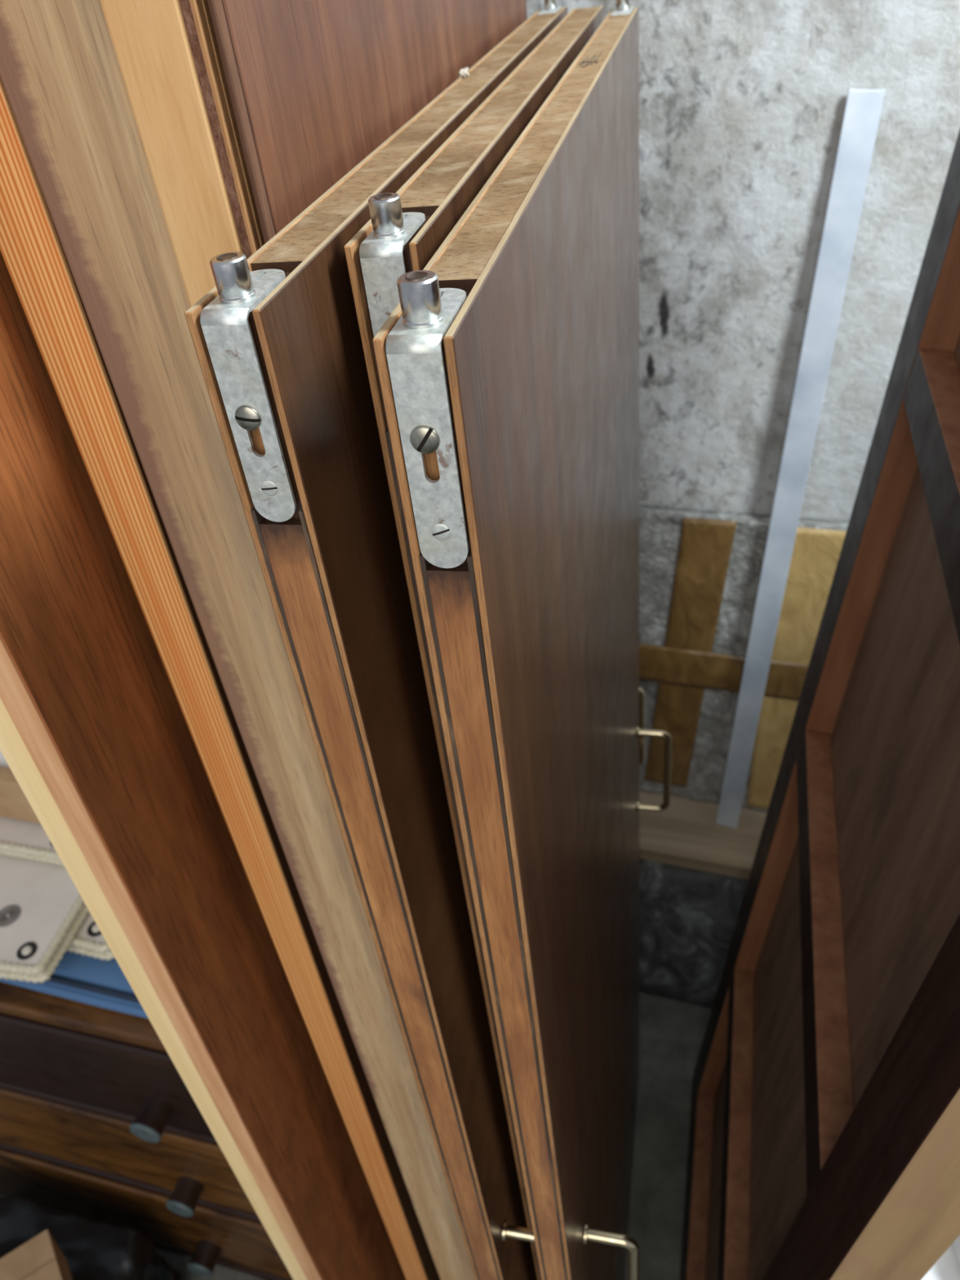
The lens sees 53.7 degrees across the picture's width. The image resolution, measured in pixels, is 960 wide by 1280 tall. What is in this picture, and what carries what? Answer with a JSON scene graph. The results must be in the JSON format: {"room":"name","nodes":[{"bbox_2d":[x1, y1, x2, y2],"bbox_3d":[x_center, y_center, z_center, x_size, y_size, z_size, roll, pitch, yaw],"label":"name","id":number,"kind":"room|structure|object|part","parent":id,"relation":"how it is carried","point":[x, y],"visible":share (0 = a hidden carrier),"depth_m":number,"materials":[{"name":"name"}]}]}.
{"room":"storage room","nodes":[
{"label":"storage room","id":0,"kind":"room"},
{"bbox_2d":[0,992,711,1279],"bbox_3d":[-0.012,1.345,1.129,4.000,0.080,3.200,3,40,13],"label":"floor","id":1,"kind":"structure","parent":0,"point":[672,1033],"depth_m":1.62,"materials":[{"name":"concrete"}]},
{"bbox_2d":[0,1200,178,1279],"bbox_3d":[-0.691,0.971,1.424,0.480,0.277,0.184,3,40,13],"label":"bag","id":2,"kind":"object","parent":1,"relation":"on","point":[91,1251],"visible":0.89,"depth_m":1.36,"materials":[{"name":"plastic"}]},
{"bbox_2d":[0,1229,72,1279],"bbox_3d":[-0.590,0.868,1.221,0.127,0.106,0.126,-28,43,-24],"label":"carton","id":3,"kind":"object","parent":2,"relation":"on","point":[40,1258],"visible":1,"depth_m":1.24,"materials":[{"name":"brown cardboard"}]},
{"bbox_2d":[100,0,264,306],"bbox_3d":[0.021,0.159,0.915,0.031,2.020,0.537,3,40,13],"label":"board","id":4,"kind":"object","parent":1,"relation":"on","point":[167,52],"visible":0.02,"depth_m":0.31,"materials":[{"name":"brown wood"}]},
{"bbox_2d":[0,250,406,1279],"bbox_3d":[-0.120,0.301,0.987,0.098,1.740,0.542,3,40,13],"label":"board","id":5,"kind":"object","parent":1,"relation":"on","point":[95,735],"visible":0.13,"depth_m":0.52,"materials":[{"name":"brown wood"}]},
{"bbox_2d":[0,77,440,1279],"bbox_3d":[-0.069,0.151,0.940,0.027,2.020,0.523,3,40,12],"label":"wooden board","id":6,"kind":"object","parent":1,"relation":"on","point":[31,248],"visible":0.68,"depth_m":0.49,"materials":[{"name":"brown wood"}]},
{"bbox_2d":[0,0,475,1279],"bbox_3d":[-0.016,0.154,0.928,0.046,2.020,0.545,3,40,13],"label":"plank","id":7,"kind":"object","parent":1,"relation":"on","point":[61,77],"visible":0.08,"depth_m":0.40,"materials":[{"name":"brown wood"}]},
{"bbox_2d":[207,0,527,244],"bbox_3d":[0.043,0.152,0.920,0.006,2.020,0.560,3,40,13],"label":"panel","id":8,"kind":"object","parent":1,"relation":"on","point":[315,87],"visible":0.02,"depth_m":0.38,"materials":[{"name":"brown wood"}]},
{"bbox_2d":[184,0,568,1279],"bbox_3d":[0.095,0.328,1.005,0.058,1.631,0.660,3,40,13],"label":"door leaf","id":9,"kind":"structure","parent":1,"relation":"on","point":[277,341],"depth_m":0.37,"materials":[{"name":"brown wood"}]},
{"bbox_2d":[458,67,467,77],"bbox_3d":[-0.009,-0.319,0.534,0.005,0.004,0.009,-1,39,9],"label":"tuft","id":10,"kind":"object","parent":9,"relation":"on","point":[463,73],"visible":1,"depth_m":0.53,"materials":[{"name":"white fabric"}]},
{"bbox_3d":[0.041,0.495,0.749,0.036,0.138,0.008,3,40,13],"label":"handle","id":11,"kind":"part","parent":9,"relation":"part of","materials":[{"name":"silver metal"}]},
{"bbox_2d":[343,5,644,1279],"bbox_3d":[0.127,0.319,1.011,0.059,1.631,0.586,3,40,13],"label":"door leaf","id":12,"kind":"structure","parent":1,"relation":"on","point":[406,227],"depth_m":0.37,"materials":[{"name":"brown wood"}]},
{"bbox_3d":[0.187,0.109,1.183,0.036,0.138,0.008,3,40,13],"label":"handle","id":13,"kind":"part","parent":12,"relation":"part of","materials":[{"name":"silver metal"}]},
{"bbox_2d":[372,0,671,1279],"bbox_3d":[0.149,0.354,0.963,0.061,1.631,0.631,3,40,13],"label":"door leaf","id":14,"kind":"structure","parent":1,"relation":"on","point":[508,364],"depth_m":0.42,"materials":[{"name":"brown wood"}]},
{"bbox_3d":[0.103,0.493,0.742,0.042,0.138,0.008,3,40,13],"label":"handle","id":15,"kind":"part","parent":14,"relation":"part of","materials":[{"name":"silver metal"}]},
{"bbox_3d":[0.208,0.158,1.142,0.042,0.138,0.008,3,40,13],"label":"handle","id":16,"kind":"part","parent":14,"relation":"part of","materials":[{"name":"silver metal"}]},
{"bbox_2d":[639,858,747,1009],"bbox_3d":[0.378,0.491,1.731,0.648,0.415,0.151,7,41,18],"label":"stone block","id":17,"kind":"object","parent":1,"relation":"on","point":[688,917],"visible":0.15,"depth_m":1.66,"materials":[{"name":"grey stone"}]},
{"bbox_2d":[639,790,766,879],"bbox_3d":[0.324,0.307,1.593,0.580,0.027,0.153,7,41,18],"label":"board","id":18,"kind":"object","parent":17,"relation":"on","point":[686,833],"visible":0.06,"depth_m":1.55,"materials":[{"name":"brown wood"}]},
{"bbox_2d":[639,504,848,813],"bbox_3d":[0.256,0.038,1.475,0.540,0.552,0.037,7,41,18],"label":"wrapped package","id":19,"kind":"object","parent":18,"relation":"on","point":[700,571],"visible":0.41,"depth_m":1.38},
{"bbox_2d":[715,88,884,828],"bbox_3d":[0.394,-0.119,1.248,0.124,1.051,0.028,-22,41,-17],"label":"bar","id":20,"kind":"object","parent":18,"relation":"on","point":[863,108],"visible":1,"depth_m":1.13,"materials":[{"name":"silver metal"}]},
{"bbox_2d":[679,128,959,1279],"bbox_3d":[0.322,0.312,0.909,0.212,1.726,0.608,4,40,14],"label":"cabinet frame","id":21,"kind":"object","parent":1,"relation":"on","point":[824,1144],"visible":1,"depth_m":0.76,"materials":[{"name":"red wood"}]},
{"bbox_3d":[0.322,0.935,1.433,0.027,0.098,0.457,8,41,11],"label":"rail","id":22,"kind":"part","parent":21,"relation":"part of","materials":[{"name":"red wood"}]},
{"bbox_3d":[0.317,0.624,1.172,0.027,0.050,0.457,8,41,11],"label":"shelf rail","id":23,"kind":"part","parent":21,"relation":"part of","materials":[{"name":"red wood"}]},
{"bbox_3d":[0.312,0.260,0.867,0.027,0.048,0.457,8,41,11],"label":"shelf rail","id":24,"kind":"part","parent":21,"relation":"part of","materials":[{"name":"red wood"}]},
{"bbox_3d":[0.307,-0.069,0.591,0.027,0.044,0.457,8,41,11],"label":"shelf rail","id":25,"kind":"part","parent":21,"relation":"part of","materials":[{"name":"red wood"}]},
{"bbox_2d":[921,1241,959,1279],"bbox_3d":[0.600,0.826,1.079,0.340,0.660,0.300,3,40,13],"label":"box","id":26,"kind":"object","parent":1,"relation":"on","point":[947,1267],"visible":0.02,"depth_m":0.88,"materials":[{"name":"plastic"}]},
{"bbox_2d":[954,1235,959,1252],"bbox_3d":[0.561,0.517,0.844,0.276,0.120,0.225,3,40,13],"label":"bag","id":27,"kind":"object","parent":26,"relation":"on","point":[957,1241],"visible":0.02,"depth_m":0.85,"materials":[{"name":"white plastic"}]},
{"bbox_3d":[-0.458,0.996,1.559,0.660,0.020,0.030,5,40,16],"label":"batten","id":28,"kind":"object","parent":1,"relation":"on","visible":0},
{"bbox_2d":[0,981,166,1051],"bbox_3d":[-0.451,0.299,1.316,0.695,0.022,0.500,5,40,16],"label":"board","id":29,"kind":"object","parent":28,"relation":"on","point":[15,1000],"visible":0.06,"depth_m":1.12,"materials":[{"name":"orange wood"}]},
{"bbox_2d":[0,950,148,1018],"bbox_3d":[-0.419,0.358,1.188,0.537,0.036,0.216,6,40,16],"label":"book","id":30,"kind":"object","parent":29,"relation":"on","point":[91,980],"visible":0.08,"depth_m":1.12,"materials":[{"name":"paper"}]},
{"bbox_2d":[66,911,115,960],"bbox_3d":[-0.563,0.260,1.281,0.365,0.029,0.305,7,41,17],"label":"case","id":31,"kind":"object","parent":30,"relation":"on","point":[89,940],"visible":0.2,"depth_m":1.13,"materials":[{"name":"fabric"}]},
{"bbox_2d":[0,853,88,983],"bbox_3d":[-0.647,0.294,1.207,0.365,0.029,0.265,2,39,12],"label":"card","id":32,"kind":"object","parent":31,"relation":"on","point":[42,910],"visible":0.41,"depth_m":1.13,"materials":[{"name":"cream printed fabric"},{"name":"braided cord trim"}]},
{"bbox_2d":[0,904,21,926],"bbox_3d":[-0.564,0.329,1.132,0.031,0.001,0.031,2,39,12],"label":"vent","id":33,"kind":"object","parent":32,"relation":"attached to","point":[10,914],"depth_m":1.13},
{"bbox_2d":[0,816,63,866],"bbox_3d":[-0.642,0.177,1.312,0.365,0.023,0.265,5,40,16],"label":"case","id":34,"kind":"object","parent":32,"relation":"on","point":[28,840],"visible":0.09,"depth_m":1.19,"materials":[{"name":"fabric"}]},
{"bbox_2d":[0,764,40,823],"bbox_3d":[-0.679,0.128,1.299,0.360,0.075,0.200,6,40,16],"label":"cardboard box","id":35,"kind":"object","parent":34,"relation":"on","point":[14,804],"visible":0.02,"depth_m":1.19,"materials":[{"name":"brown cardboard"}]},
{"bbox_2d":[0,751,7,764],"bbox_3d":[-0.708,0.033,1.226,0.373,0.167,0.216,3,40,13],"label":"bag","id":36,"kind":"object","parent":35,"relation":"on","point":[2,761],"visible":0.02,"depth_m":1.18,"materials":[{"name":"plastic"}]},
{"bbox_2d":[0,1012,218,1146],"bbox_3d":[-0.643,0.420,1.386,1.050,0.212,0.438,5,40,16],"label":"wooden drawer","id":37,"kind":"object","parent":28,"relation":"on","point":[142,1086],"visible":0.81,"depth_m":1.18,"materials":[{"name":"brown wood"}]},
{"bbox_3d":[-0.679,0.605,1.319,1.050,0.016,0.025,5,40,16],"label":"moulding","id":38,"kind":"part","parent":37,"relation":"part of","materials":[{"name":"brown wood"}]},
{"bbox_3d":[-0.413,0.608,1.168,0.041,0.041,0.005,5,40,16],"label":"knob","id":39,"kind":"part","parent":37,"relation":"part of","materials":[{"name":"silver metal"}]},
{"bbox_3d":[-0.408,0.596,1.182,0.041,0.041,0.033,5,40,16],"label":"knob","id":40,"kind":"part","parent":37,"relation":"part of","materials":[{"name":"brown wood"}]},
{"bbox_2d":[0,1088,262,1224],"bbox_3d":[-0.632,0.596,1.520,1.050,0.226,0.438,5,40,16],"label":"wooden drawer","id":41,"kind":"object","parent":28,"relation":"on","point":[192,1173],"visible":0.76,"depth_m":1.33,"materials":[{"name":"orange wood"}]},
{"bbox_3d":[-0.667,0.787,1.457,1.050,0.016,0.025,5,40,16],"label":"moulding","id":42,"kind":"part","parent":41,"relation":"part of","materials":[{"name":"brown wood"}]},
{"bbox_3d":[-0.414,0.784,1.307,0.041,0.041,0.005,5,40,16],"label":"knob","id":43,"kind":"part","parent":41,"relation":"part of","materials":[{"name":"silver metal"}]},
{"bbox_3d":[-0.409,0.773,1.321,0.041,0.041,0.033,5,40,16],"label":"knob","id":44,"kind":"part","parent":41,"relation":"part of","materials":[{"name":"brown wood"}]},
{"bbox_2d":[0,1149,293,1279],"bbox_3d":[-0.620,0.779,1.656,1.050,0.226,0.438,5,40,16],"label":"wooden drawer","id":45,"kind":"object","parent":28,"relation":"on","point":[211,1237],"visible":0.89,"depth_m":1.47,"materials":[{"name":"brown wood"}]},
{"bbox_3d":[-0.655,0.970,1.593,1.050,0.016,0.025,5,40,16],"label":"moulding","id":46,"kind":"part","parent":45,"relation":"part of","materials":[{"name":"brown wood"}]},
{"bbox_3d":[-0.429,0.965,1.451,0.041,0.041,0.005,5,40,16],"label":"knob","id":47,"kind":"part","parent":45,"relation":"part of","materials":[{"name":"silver metal"}]},
{"bbox_3d":[-0.424,0.953,1.465,0.041,0.041,0.033,5,40,16],"label":"knob","id":48,"kind":"part","parent":45,"relation":"part of","materials":[{"name":"brown wood"}]},
{"bbox_2d":[526,0,959,520],"bbox_3d":[0.107,-0.411,1.266,3.600,2.450,0.121,7,41,18],"label":"wall","id":49,"kind":"structure","parent":0,"point":[742,103],"depth_m":1.04,"materials":[{"name":"grey concrete"}]}
]}

